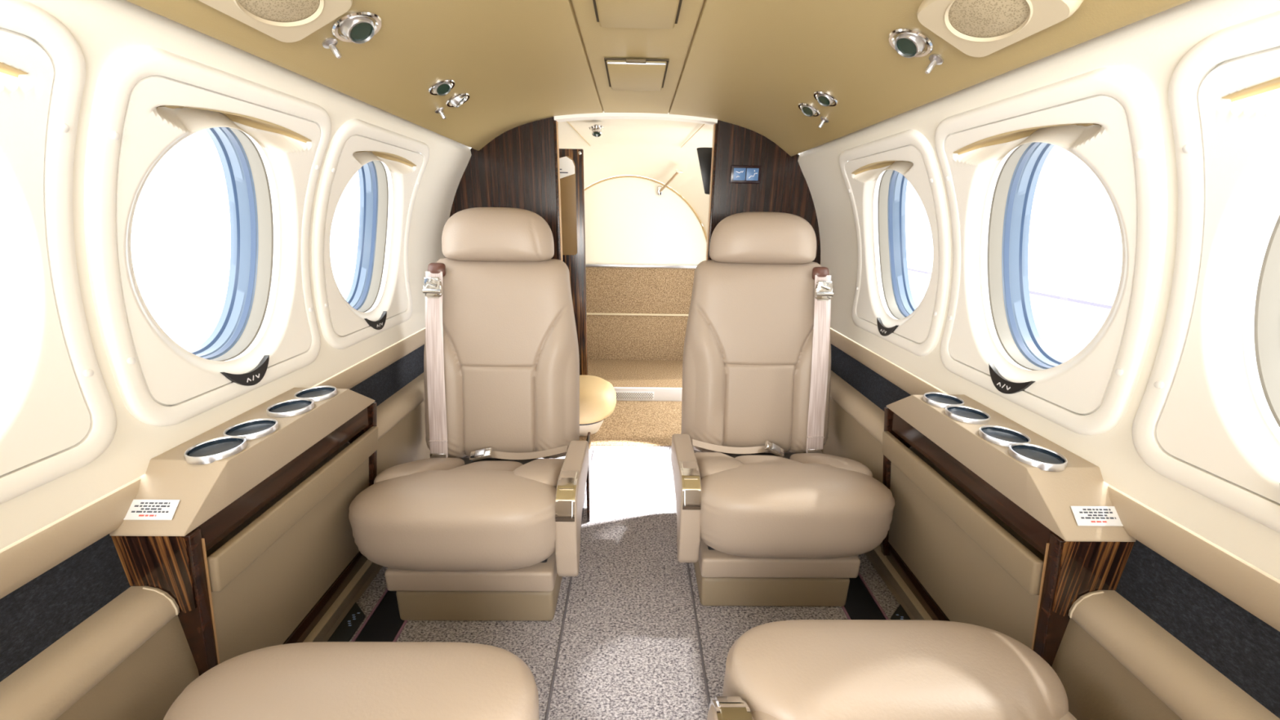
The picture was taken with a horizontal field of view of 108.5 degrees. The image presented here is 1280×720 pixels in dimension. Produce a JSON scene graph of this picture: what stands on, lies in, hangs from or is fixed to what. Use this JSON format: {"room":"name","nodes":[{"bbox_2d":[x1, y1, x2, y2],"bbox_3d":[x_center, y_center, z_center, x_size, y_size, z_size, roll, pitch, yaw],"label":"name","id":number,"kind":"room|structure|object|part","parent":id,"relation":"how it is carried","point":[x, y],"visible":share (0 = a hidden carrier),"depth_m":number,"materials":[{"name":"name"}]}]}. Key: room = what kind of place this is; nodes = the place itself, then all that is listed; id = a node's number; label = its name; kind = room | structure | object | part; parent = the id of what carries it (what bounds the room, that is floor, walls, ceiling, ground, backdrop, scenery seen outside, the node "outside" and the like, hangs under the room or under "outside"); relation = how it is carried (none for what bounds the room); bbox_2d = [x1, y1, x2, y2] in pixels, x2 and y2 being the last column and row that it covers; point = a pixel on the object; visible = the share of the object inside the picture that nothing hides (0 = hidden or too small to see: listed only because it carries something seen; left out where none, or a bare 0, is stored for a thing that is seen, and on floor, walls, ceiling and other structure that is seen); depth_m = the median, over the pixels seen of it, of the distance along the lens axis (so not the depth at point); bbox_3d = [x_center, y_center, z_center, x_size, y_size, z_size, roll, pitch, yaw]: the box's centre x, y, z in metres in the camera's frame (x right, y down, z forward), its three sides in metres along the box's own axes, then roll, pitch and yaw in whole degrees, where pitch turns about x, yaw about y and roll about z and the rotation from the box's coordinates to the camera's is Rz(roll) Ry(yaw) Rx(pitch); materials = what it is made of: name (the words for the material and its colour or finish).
{"room":"aircraft cabin","nodes":[
{"label":"aircraft cabin","id":0,"kind":"room"},
{"bbox_2d":[0,0,471,549],"bbox_3d":[-0.594,-0.155,0.600,0.146,0.595,2.050,1,17,-1],"label":"wall","id":1,"kind":"structure","parent":0,"point":[102,29],"depth_m":0.60,"materials":[{"name":"white plastic"}]},
{"bbox_2d":[0,0,116,504],"bbox_3d":[-0.648,-0.060,0.346,0.210,0.482,0.380,1,17,-1],"label":"window","id":2,"kind":"structure","parent":1,"relation":"in","point":[58,414],"depth_m":0.49,"materials":[{"name":"white plastic"}]},
{"bbox_2d":[83,45,331,426],"bbox_3d":[-0.652,-0.177,0.723,0.210,0.482,0.380,1,17,-1],"label":"window","id":3,"kind":"structure","parent":1,"relation":"in","point":[271,144],"depth_m":0.67,"materials":[{"name":"white plastic"}]},
{"bbox_2d":[0,327,425,599],"bbox_3d":[-0.685,0.155,0.694,0.055,0.054,2.050,1,17,-1],"label":"trim","id":4,"kind":"structure","parent":1,"relation":"attached to","point":[33,555],"depth_m":0.54,"materials":[{"name":"beige plastic"}]},
{"bbox_2d":[311,118,429,349],"bbox_3d":[-0.656,-0.296,1.110,0.210,0.482,0.400,1,17,-1],"label":"window","id":5,"kind":"structure","parent":1,"relation":"in","point":[390,165],"depth_m":1.15,"materials":[{"name":"white plastic"}]},
{"bbox_2d":[56,400,461,719],"bbox_3d":[-0.672,0.448,0.785,0.089,0.400,2.050,1,17,-1],"label":"wall","id":6,"kind":"structure","parent":0,"point":[144,686],"depth_m":0.61,"materials":[{"name":"brown leather"}]},
{"bbox_2d":[0,586,179,719],"bbox_3d":[-0.641,0.452,0.184,0.059,0.048,0.899,1,17,-1],"label":"armrest","id":7,"kind":"object","parent":6,"relation":"attached to","point":[54,680],"visible":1,"depth_m":0.52,"materials":[{"name":"beige leather"}]},
{"bbox_2d":[0,344,424,681],"bbox_3d":[-0.692,0.227,0.717,0.042,0.102,2.050,1,17,-1],"label":"wall panel","id":8,"kind":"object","parent":6,"relation":"attached to","point":[33,616],"depth_m":0.54,"materials":[{"name":"black fabric"}]},
{"bbox_2d":[109,385,377,675],"bbox_3d":[-0.622,0.306,0.843,0.119,0.473,0.450,1,17,-1],"label":"cabinet","id":9,"kind":"object","parent":6,"relation":"attached to","point":[272,583],"visible":0.93,"depth_m":0.72,"materials":[{"name":"beige plastic"}]},
{"bbox_2d":[131,502,169,512],"bbox_3d":[-0.628,0.190,0.593,0.047,0.009,0.009,1,17,-1],"label":"print","id":10,"kind":"object","parent":9,"relation":"on","point":[136,507],"depth_m":0.59,"materials":[{"name":"grey paper"}]},
{"bbox_3d":[-0.615,0.406,0.650,0.078,0.386,0.016,1,17,-1],"label":"post","id":11,"kind":"part","parent":9,"relation":"part of","materials":[{"name":"brown wood"}]},
{"bbox_3d":[-0.624,0.377,0.867,0.036,0.232,0.412,1,17,-1],"label":"panel","id":12,"kind":"part","parent":9,"relation":"part of","materials":[{"name":"beige plastic"}]},
{"bbox_3d":[-0.620,0.279,1.061,0.078,0.386,0.016,1,17,-1],"label":"post","id":13,"kind":"part","parent":9,"relation":"part of","materials":[{"name":"brown wood"}]},
{"bbox_2d":[302,457,457,642],"bbox_3d":[-0.655,0.599,0.832,0.048,0.085,2.050,1,17,-1],"label":"baseboard","id":14,"kind":"structure","parent":6,"relation":"attached to","point":[325,624],"depth_m":0.99,"materials":[{"name":"beige plastic"}]},
{"bbox_2d":[346,372,424,444],"bbox_3d":[-0.654,0.084,1.377,0.059,0.048,0.704,1,17,-1],"label":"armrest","id":15,"kind":"object","parent":6,"relation":"attached to","point":[392,411],"visible":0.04,"depth_m":1.23,"materials":[{"name":"beige leather"}]},
{"bbox_2d":[349,445,899,719],"bbox_3d":[-0.023,0.589,1.092,1.320,0.030,2.540,1,17,-1],"label":"floor","id":16,"kind":"structure","parent":0,"point":[629,648],"depth_m":1.04,"materials":[{"name":"grey carpet"}]},
{"bbox_2d":[327,602,365,641],"bbox_3d":[-0.642,0.595,0.979,0.050,0.006,0.211,1,17,-1],"label":"floor plate","id":17,"kind":"object","parent":16,"relation":"on","point":[348,627],"visible":0.47,"depth_m":1.01,"materials":[{"name":"grey"}]},
{"bbox_2d":[163,641,539,719],"bbox_3d":[-0.340,0.347,0.297,0.443,0.891,0.614,1,17,-1],"label":"passenger seat","id":18,"kind":"object","parent":16,"relation":"on","point":[316,680],"visible":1,"depth_m":0.54,"materials":[{"name":"brown leather"}]},
{"bbox_2d":[351,588,407,641],"bbox_3d":[-0.566,0.579,1.036,0.092,0.005,1.050,1,17,-1],"label":"floor track","id":19,"kind":"object","parent":16,"relation":"on","point":[384,623],"visible":0.12,"depth_m":1.02,"materials":[{"name":"black"}]},
{"bbox_2d":[348,207,591,621],"bbox_3d":[-0.368,0.089,1.132,0.489,0.891,0.625,1,17,-1],"label":"passenger seat","id":20,"kind":"object","parent":16,"relation":"on","point":[479,536],"visible":1,"depth_m":1.20,"materials":[{"name":"brown leather"}]},
{"bbox_2d":[348,470,555,571],"bbox_3d":[-0.382,0.344,0.987,0.439,0.191,0.187,1,17,-1],"label":"seat cushion","id":21,"kind":"object","parent":20,"relation":"on","point":[406,520],"depth_m":0.91,"materials":[{"name":"beige leather"}]},
{"bbox_3d":[-0.366,0.499,1.171,0.344,0.084,0.323,1,17,-1],"label":"seat","id":22,"kind":"part","parent":20,"relation":"part of","materials":[{"name":"brown leather"}]},
{"bbox_3d":[-0.391,-0.004,1.307,0.438,0.548,0.220,1,17,-1],"label":"backrest","id":23,"kind":"part","parent":20,"relation":"part of","materials":[{"name":"beige leather"}]},
{"bbox_3d":[-0.364,0.393,1.149,0.320,0.160,0.312,1,17,-1],"label":"seat frame","id":24,"kind":"part","parent":20,"relation":"part of","materials":[{"name":"beige leather"}]},
{"bbox_3d":[-0.153,0.286,0.975,0.039,0.060,0.098,1,17,-1],"label":"recline plate","id":25,"kind":"part","parent":20,"relation":"part of","materials":[{"name":"silver metal"}]},
{"bbox_3d":[-0.155,0.332,1.082,0.045,0.207,0.278,1,17,-1],"label":"armrest","id":26,"kind":"part","parent":20,"relation":"part of","materials":[{"name":"beige leather"}]},
{"bbox_2d":[559,148,587,375],"bbox_3d":[-0.381,-0.303,2.000,0.291,1.128,0.035,1,17,-1],"label":"divider","id":27,"kind":"object","parent":16,"relation":"on","point":[571,160],"visible":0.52,"depth_m":1.92,"materials":[{"name":"brown wood"}]},
{"bbox_2d":[544,446,710,719],"bbox_3d":[-0.020,0.648,0.849,0.306,0.006,2.040,1,17,-1],"label":"trim","id":28,"kind":"structure","parent":16,"relation":"on","point":[584,500],"depth_m":0.99,"materials":[{"name":"grey metal"}]},
{"bbox_2d":[579,400,681,446],"bbox_3d":[-0.034,0.272,2.061,0.600,0.003,0.468,1,17,-1],"label":"floor","id":29,"kind":"structure","parent":16,"relation":"on","point":[631,423],"depth_m":2.02,"materials":[{"name":"beige carpet"}]},
{"bbox_2d":[579,374,616,435],"bbox_3d":[-0.244,0.190,1.940,0.288,0.218,0.288,1,17,-1],"label":"stool","id":30,"kind":"object","parent":29,"relation":"on","point":[597,396],"visible":0.65,"depth_m":1.84,"materials":[{"name":"brown leather"}]},
{"bbox_3d":[-0.244,0.227,1.951,0.210,0.012,0.210,1,17,-1],"label":"swivel plate","id":31,"kind":"part","parent":30,"relation":"part of","materials":[{"name":"black plastic"}]},
{"bbox_2d":[671,211,894,606],"bbox_3d":[0.325,0.084,1.183,0.489,0.891,0.626,1,17,-1],"label":"passenger seat","id":32,"kind":"object","parent":16,"relation":"on","point":[757,528],"visible":1,"depth_m":1.26,"materials":[{"name":"brown leather"}]},
{"bbox_3d":[0.108,0.322,1.127,0.045,0.207,0.278,1,17,-1],"label":"armrest","id":33,"kind":"part","parent":32,"relation":"part of","materials":[{"name":"beige leather"}]},
{"bbox_3d":[0.110,0.276,1.020,0.039,0.060,0.098,1,17,-1],"label":"recline plate","id":34,"kind":"part","parent":32,"relation":"part of","materials":[{"name":"silver metal"}]},
{"bbox_3d":[0.314,0.388,1.200,0.320,0.160,0.312,1,17,-1],"label":"seat frame","id":35,"kind":"part","parent":32,"relation":"part of","materials":[{"name":"beige leather"}]},
{"bbox_3d":[0.345,-0.008,1.359,0.438,0.548,0.220,1,17,-1],"label":"backrest","id":36,"kind":"part","parent":32,"relation":"part of","materials":[{"name":"beige leather"}]},
{"bbox_3d":[0.312,0.494,1.222,0.344,0.084,0.323,1,17,-1],"label":"seat","id":37,"kind":"part","parent":32,"relation":"part of","materials":[{"name":"brown leather"}]},
{"bbox_2d":[700,462,894,558],"bbox_3d":[0.337,0.340,1.039,0.439,0.191,0.187,1,17,-1],"label":"seat cushion","id":38,"kind":"object","parent":32,"relation":"on","point":[753,510],"depth_m":0.96,"materials":[{"name":"beige leather"}]},
{"bbox_2d":[841,572,888,619],"bbox_3d":[0.521,0.592,1.052,0.092,0.005,1.050,1,17,-1],"label":"floor track","id":39,"kind":"object","parent":16,"relation":"on","point":[861,603],"visible":0.07,"depth_m":1.09,"materials":[{"name":"black"}]},
{"bbox_2d":[706,619,1076,719],"bbox_3d":[0.322,0.344,0.343,0.470,0.891,0.611,1,17,-1],"label":"passenger seat","id":40,"kind":"object","parent":16,"relation":"on","point":[796,669],"visible":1,"depth_m":0.57,"materials":[{"name":"brown leather"}]},
{"bbox_3d":[0.106,0.527,0.462,0.045,0.207,0.278,1,17,-1],"label":"armrest","id":41,"kind":"part","parent":40,"relation":"part of","materials":[{"name":"beige leather"}]},
{"bbox_3d":[0.106,0.429,0.524,0.039,0.060,0.098,1,17,-1],"label":"recline plate","id":42,"kind":"part","parent":40,"relation":"part of","materials":[{"name":"silver metal"}]},
{"bbox_2d":[890,604,911,619],"bbox_3d":[0.599,0.610,0.997,0.050,0.006,0.211,1,17,-1],"label":"floor plate","id":43,"kind":"object","parent":16,"relation":"on","point":[900,613],"visible":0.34,"depth_m":1.06,"materials":[{"name":"grey"}]},
{"bbox_2d":[445,116,820,264],"bbox_3d":[-0.027,-0.363,2.108,1.390,1.190,0.944,1,17,-1],"label":"wall","id":44,"kind":"structure","parent":0,"point":[651,148],"depth_m":1.56,"materials":[{"name":"brown wood"}]},
{"bbox_2d":[553,116,562,261],"bbox_3d":[-0.284,-0.225,1.670,0.008,1.176,0.038,1,17,-1],"label":"trim","id":45,"kind":"structure","parent":44,"relation":"attached to","point":[554,121],"depth_m":1.54,"materials":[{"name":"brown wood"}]},
{"bbox_2d":[588,124,604,137],"bbox_3d":[-0.151,-0.801,1.614,0.056,0.037,0.056,1,17,-1],"label":"spotlight","id":46,"kind":"object","parent":44,"relation":"attached to","point":[596,130],"visible":1,"depth_m":1.60,"materials":[{"name":"silver metal"}]},
{"bbox_2d":[554,111,717,124],"bbox_3d":[-0.013,-0.788,1.494,0.524,0.036,0.045,1,17,-1],"label":"trim","id":47,"kind":"structure","parent":44,"relation":"attached to","point":[602,115],"depth_m":1.48,"materials":[{"name":"white plastic"}]},
{"bbox_2d":[567,121,704,147],"bbox_3d":[-0.016,-0.876,1.786,0.473,0.020,0.550,1,17,-1],"label":"trim","id":48,"kind":"structure","parent":44,"relation":"attached to","point":[567,122],"depth_m":1.76,"materials":[{"name":"beige"}]},
{"bbox_2d":[697,147,711,194],"bbox_3d":[0.267,-0.695,1.706,0.130,0.160,0.064,1,17,-1],"label":"cover","id":49,"kind":"object","parent":44,"relation":"hanging from","point":[704,154],"visible":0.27,"depth_m":1.67,"materials":[{"name":"black plastic"}]},
{"bbox_2d":[706,120,718,260],"bbox_3d":[0.240,-0.219,1.678,0.008,1.176,0.038,1,17,-1],"label":"trim","id":50,"kind":"structure","parent":44,"relation":"attached to","point":[716,124],"depth_m":1.55,"materials":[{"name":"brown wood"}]},
{"bbox_2d":[729,164,761,183],"bbox_3d":[0.352,-0.617,1.533,0.102,0.056,0.015,1,17,-1],"label":"sign","id":51,"kind":"object","parent":44,"relation":"attached to","point":[740,174],"visible":1,"depth_m":1.53,"materials":[{"name":"blue plastic"}]},
{"bbox_2d":[587,359,682,387],"bbox_3d":[-0.038,0.077,2.509,1.240,0.031,0.490,1,17,-1],"label":"step","id":52,"kind":"structure","parent":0,"point":[620,373],"depth_m":2.49,"materials":[{"name":"brown carpet"}]},
{"bbox_2d":[613,386,682,400],"bbox_3d":[-0.035,0.168,2.283,1.240,0.070,0.017,1,17,-1],"label":"trim","id":53,"kind":"structure","parent":52,"relation":"attached to","point":[660,393],"depth_m":2.27,"materials":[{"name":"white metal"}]},
{"bbox_2d":[615,391,653,399],"bbox_3d":[-0.028,0.175,2.274,0.192,0.038,0.004,1,17,-1],"label":"air vent","id":54,"kind":"object","parent":53,"relation":"in","point":[620,395],"visible":0.92,"depth_m":2.27,"materials":[{"name":"white plastic"}]},
{"bbox_2d":[586,266,695,359],"bbox_3d":[-0.061,-0.263,2.645,0.950,0.540,0.030,1,17,-1],"label":"wall","id":55,"kind":"structure","parent":0,"point":[609,290],"depth_m":2.62,"materials":[{"name":"brown carpet"}]},
{"bbox_2d":[586,312,688,315],"bbox_3d":[-0.061,-0.261,2.630,0.950,0.010,0.020,1,17,-1],"label":"trim","id":56,"kind":"structure","parent":55,"relation":"attached to","point":[588,313],"depth_m":2.62,"materials":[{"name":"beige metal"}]},
{"bbox_2d":[586,263,697,268],"bbox_3d":[-0.057,-0.520,2.551,0.950,0.016,0.018,1,17,-1],"label":"trim","id":57,"kind":"structure","parent":55,"relation":"attached to","point":[587,264],"depth_m":2.54,"materials":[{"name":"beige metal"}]},
{"bbox_2d":[584,177,706,265],"bbox_3d":[-0.058,-0.745,2.498,0.900,0.462,0.026,1,17,-1],"label":"wall","id":58,"kind":"structure","parent":0,"point":[627,222],"depth_m":2.49,"materials":[{"name":"beige paint"}]},
{"bbox_2d":[584,175,706,241],"bbox_3d":[-0.058,-0.746,2.480,0.901,0.461,0.009,1,17,-1],"label":"trim","id":59,"kind":"structure","parent":58,"relation":"attached to","point":[620,176],"depth_m":2.42,"materials":[{"name":"brown"}]},
{"bbox_2d":[657,168,683,195],"bbox_3d":[0.145,-0.894,2.322,0.040,0.113,0.246,-7,19,-23],"label":"strut","id":60,"kind":"object","parent":58,"relation":"attached to","point":[660,188],"visible":1,"depth_m":2.35,"materials":[{"name":"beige metal"}]},
{"bbox_3d":[0.104,-0.894,2.434,0.024,0.045,0.013,1,17,-1],"label":"plate","id":61,"kind":"part","parent":60,"relation":"part of","materials":[{"name":"silver metal"}]},
{"bbox_3d":[0.146,-0.899,2.331,0.016,0.089,0.199,-6,19,-22],"label":"rod","id":62,"kind":"part","parent":60,"relation":"part of","materials":[{"name":"beige metal"}]},
{"bbox_2d":[125,0,1191,156],"bbox_3d":[-0.003,-0.436,0.519,1.200,0.123,2.050,1,17,-1],"label":"ceiling","id":63,"kind":"structure","parent":0,"point":[750,64],"depth_m":0.84,"materials":[{"name":"beige"}]},
{"bbox_2d":[198,0,352,42],"bbox_3d":[-0.428,-0.435,0.539,0.112,0.072,0.164,1,17,-1],"label":"speaker","id":64,"kind":"object","parent":63,"relation":"attached to","point":[283,11],"visible":1,"depth_m":0.57},
{"bbox_2d":[322,37,341,58],"bbox_3d":[-0.460,-0.464,0.686,0.022,0.026,0.021,-15,23,-41],"label":"peg","id":65,"kind":"object","parent":63,"relation":"attached to","point":[331,43],"visible":1,"depth_m":0.68,"materials":[{"name":"silver metal"}]},
{"bbox_3d":[-0.455,-0.461,0.687,0.016,0.020,0.009,1,17,-1],"label":"stem","id":66,"kind":"part","parent":65,"relation":"part of","materials":[{"name":"silver metal"}]},
{"bbox_2d":[331,10,382,44],"bbox_3d":[-0.417,-0.495,0.678,0.067,0.047,0.072,1,17,-1],"label":"outlet","id":67,"kind":"object","parent":63,"relation":"attached to","point":[356,27],"visible":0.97,"depth_m":0.67,"materials":[{"name":"silver metal"}]},
{"bbox_2d":[435,106,445,119],"bbox_3d":[-0.472,-0.583,1.088,0.022,0.026,0.021,-14,23,-40],"label":"peg","id":68,"kind":"object","parent":63,"relation":"attached to","point":[439,109],"visible":1,"depth_m":1.08,"materials":[{"name":"silver metal"}]},
{"bbox_3d":[-0.467,-0.580,1.088,0.017,0.020,0.009,1,17,-1],"label":"stem","id":69,"kind":"part","parent":68,"relation":"part of","materials":[{"name":"silver metal"}]},
{"bbox_2d":[427,79,455,95],"bbox_3d":[-0.424,-0.588,0.984,0.056,0.042,0.060,1,17,-1],"label":"outlet","id":70,"kind":"object","parent":63,"relation":"attached to","point":[442,87],"visible":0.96,"depth_m":0.98,"materials":[{"name":"silver metal"}]},
{"bbox_2d":[445,93,470,107],"bbox_3d":[-0.429,-0.618,1.083,0.056,0.043,0.060,1,17,-1],"label":"outlet","id":71,"kind":"object","parent":63,"relation":"attached to","point":[456,100],"visible":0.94,"depth_m":1.07,"materials":[{"name":"silver metal"}]},
{"bbox_2d":[604,57,669,90],"bbox_3d":[-0.008,-0.660,1.070,0.136,0.010,0.225,1,17,-1],"label":"ceiling hatch","id":72,"kind":"object","parent":63,"relation":"attached to","point":[623,73],"visible":1,"depth_m":1.04,"materials":[{"name":"beige"}]},
{"bbox_2d":[592,0,682,28],"bbox_3d":[-0.004,-0.534,0.661,0.136,0.010,0.271,1,17,-1],"label":"ceiling hatch","id":73,"kind":"object","parent":63,"relation":"attached to","point":[642,14],"visible":1,"depth_m":0.73,"materials":[{"name":"beige"}]},
{"bbox_2d":[798,102,820,116],"bbox_3d":[0.412,-0.615,1.120,0.054,0.040,0.058,1,17,-1],"label":"outlet","id":74,"kind":"object","parent":63,"relation":"attached to","point":[807,109],"visible":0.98,"depth_m":1.12,"materials":[{"name":"silver metal"}]},
{"bbox_2d":[817,115,828,128],"bbox_3d":[0.451,-0.582,1.129,0.022,0.026,0.021,15,22,39],"label":"peg","id":75,"kind":"object","parent":63,"relation":"attached to","point":[824,119],"visible":1,"depth_m":1.13,"materials":[{"name":"silver metal"}]},
{"bbox_3d":[0.446,-0.580,1.130,0.016,0.020,0.009,1,17,-1],"label":"stem","id":76,"kind":"part","parent":75,"relation":"part of","materials":[{"name":"silver metal"}]},
{"bbox_2d":[813,90,838,106],"bbox_3d":[0.412,-0.585,1.020,0.054,0.040,0.058,1,17,-1],"label":"outlet","id":77,"kind":"object","parent":63,"relation":"attached to","point":[824,99],"visible":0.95,"depth_m":1.01,"materials":[{"name":"silver metal"}]},
{"bbox_2d":[888,27,933,57],"bbox_3d":[0.412,-0.487,0.700,0.063,0.046,0.068,1,17,-1],"label":"outlet","id":78,"kind":"object","parent":63,"relation":"attached to","point":[911,43],"visible":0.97,"depth_m":0.69,"materials":[{"name":"silver metal"}]},
{"bbox_2d":[924,53,943,74],"bbox_3d":[0.453,-0.454,0.708,0.022,0.026,0.021,15,22,39],"label":"peg","id":79,"kind":"object","parent":63,"relation":"attached to","point":[935,59],"visible":1,"depth_m":0.70,"materials":[{"name":"silver metal"}]},
{"bbox_3d":[0.448,-0.451,0.708,0.016,0.020,0.009,1,17,-1],"label":"stem","id":80,"kind":"part","parent":79,"relation":"part of","materials":[{"name":"silver metal"}]},
{"bbox_2d":[916,0,1084,57],"bbox_3d":[0.422,-0.425,0.552,0.112,0.072,0.164,1,17,-1],"label":"speaker","id":81,"kind":"object","parent":63,"relation":"attached to","point":[984,20],"visible":1,"depth_m":0.56},
{"bbox_2d":[822,396,1182,719],"bbox_3d":[0.638,0.463,0.804,0.089,0.400,2.050,1,17,-1],"label":"wall","id":82,"kind":"structure","parent":0,"point":[1097,686],"depth_m":0.63,"materials":[{"name":"brown leather"}]},
{"bbox_2d":[829,370,912,448],"bbox_3d":[0.611,0.098,1.396,0.059,0.048,0.704,1,17,-1],"label":"ledge","id":83,"kind":"object","parent":82,"relation":"attached to","point":[865,412],"visible":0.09,"depth_m":1.27,"materials":[{"name":"beige leather"}]},
{"bbox_2d":[868,545,933,620],"bbox_3d":[0.617,0.613,0.851,0.048,0.085,2.050,1,17,-1],"label":"baseboard","id":84,"kind":"structure","parent":82,"relation":"attached to","point":[915,607],"depth_m":1.06,"materials":[{"name":"brown leather"}]},
{"bbox_2d":[880,391,1136,666],"bbox_3d":[0.589,0.320,0.861,0.119,0.473,0.450,1,17,-1],"label":"cabinet","id":85,"kind":"object","parent":82,"relation":"attached to","point":[959,563],"visible":0.94,"depth_m":0.74,"materials":[{"name":"brown wood"}]},
{"bbox_3d":[0.582,0.293,1.079,0.078,0.386,0.016,1,17,-1],"label":"post","id":86,"kind":"part","parent":85,"relation":"part of","materials":[{"name":"brown wood"}]},
{"bbox_3d":[0.589,0.391,0.885,0.036,0.232,0.412,1,17,-1],"label":"panel","id":87,"kind":"part","parent":85,"relation":"part of","materials":[{"name":"beige plastic"}]},
{"bbox_3d":[0.586,0.420,0.668,0.078,0.386,0.016,1,17,-1],"label":"post","id":88,"kind":"part","parent":85,"relation":"part of","materials":[{"name":"brown wood"}]},
{"bbox_2d":[1079,508,1115,519],"bbox_3d":[0.606,0.204,0.611,0.047,0.009,0.009,1,17,-1],"label":"print","id":89,"kind":"object","parent":85,"relation":"on","point":[1084,513],"depth_m":0.61,"materials":[{"name":"grey paper"}]},
{"bbox_2d":[831,343,1279,718],"bbox_3d":[0.665,0.243,0.737,0.042,0.102,2.050,1,17,-1],"label":"wall panel","id":90,"kind":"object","parent":82,"relation":"attached to","point":[1239,645],"depth_m":0.54,"materials":[{"name":"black fabric"}]},
{"bbox_2d":[1068,590,1279,719],"bbox_3d":[0.624,0.467,0.203,0.059,0.048,0.899,1,17,-1],"label":"armrest","id":91,"kind":"object","parent":82,"relation":"attached to","point":[1186,683],"visible":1,"depth_m":0.54,"materials":[{"name":"beige leather"}]},
{"bbox_2d":[797,0,1279,580],"bbox_3d":[0.580,-0.142,0.617,0.146,0.595,2.050,1,17,-1],"label":"wall","id":92,"kind":"structure","parent":0,"point":[1152,47],"depth_m":0.60,"materials":[{"name":"white plastic"}]},
{"bbox_2d":[839,128,951,355],"bbox_3d":[0.630,-0.281,1.129,0.210,0.482,0.400,1,17,-1],"label":"window","id":93,"kind":"structure","parent":92,"relation":"in","point":[876,174],"depth_m":1.17,"materials":[{"name":"white plastic"}]},
{"bbox_2d":[933,66,1167,435],"bbox_3d":[0.634,-0.162,0.742,0.210,0.482,0.380,1,17,-1],"label":"window","id":94,"kind":"structure","parent":92,"relation":"in","point":[992,157],"depth_m":0.69,"materials":[{"name":"white plastic"}]},
{"bbox_2d":[830,327,1279,631],"bbox_3d":[0.660,0.170,0.714,0.055,0.054,2.050,1,17,-1],"label":"trim","id":95,"kind":"structure","parent":92,"relation":"attached to","point":[1255,590],"depth_m":0.54,"materials":[{"name":"beige plastic"}]},
{"bbox_2d":[1131,10,1279,533],"bbox_3d":[0.638,-0.045,0.365,0.210,0.482,0.380,1,17,-1],"label":"window","id":96,"kind":"structure","parent":92,"relation":"in","point":[1206,420],"depth_m":0.49,"materials":[{"name":"white plastic"}]},
{"label":"outside","id":97,"kind":"structure","parent":0,"visible":0},
{"bbox_2d":[131,246,1090,361],"bbox_3d":[-0.034,2.097,0.647,60.000,0.050,60.000,1,17,-1],"label":"ground","id":98,"kind":"structure","parent":97,"point":[184,289],"depth_m":13.60,"materials":[{"name":"white"}]},
{"bbox_2d":[798,145,1122,340],"bbox_3d":[9.121,-1.309,-0.303,0.200,7.300,60.000,1,17,-1],"label":"wall","id":99,"kind":"structure","parent":98,"relation":"on","point":[1075,248],"depth_m":9.62,"materials":[{"name":"white"}]},
{"bbox_2d":[907,268,1111,309],"bbox_3d":[8.961,1.518,0.569,0.030,0.060,60.000,1,17,-1],"label":"trim","id":100,"kind":"structure","parent":99,"relation":"attached to","point":[1075,300],"depth_m":9.59,"materials":[{"name":"grey"}]}
]}

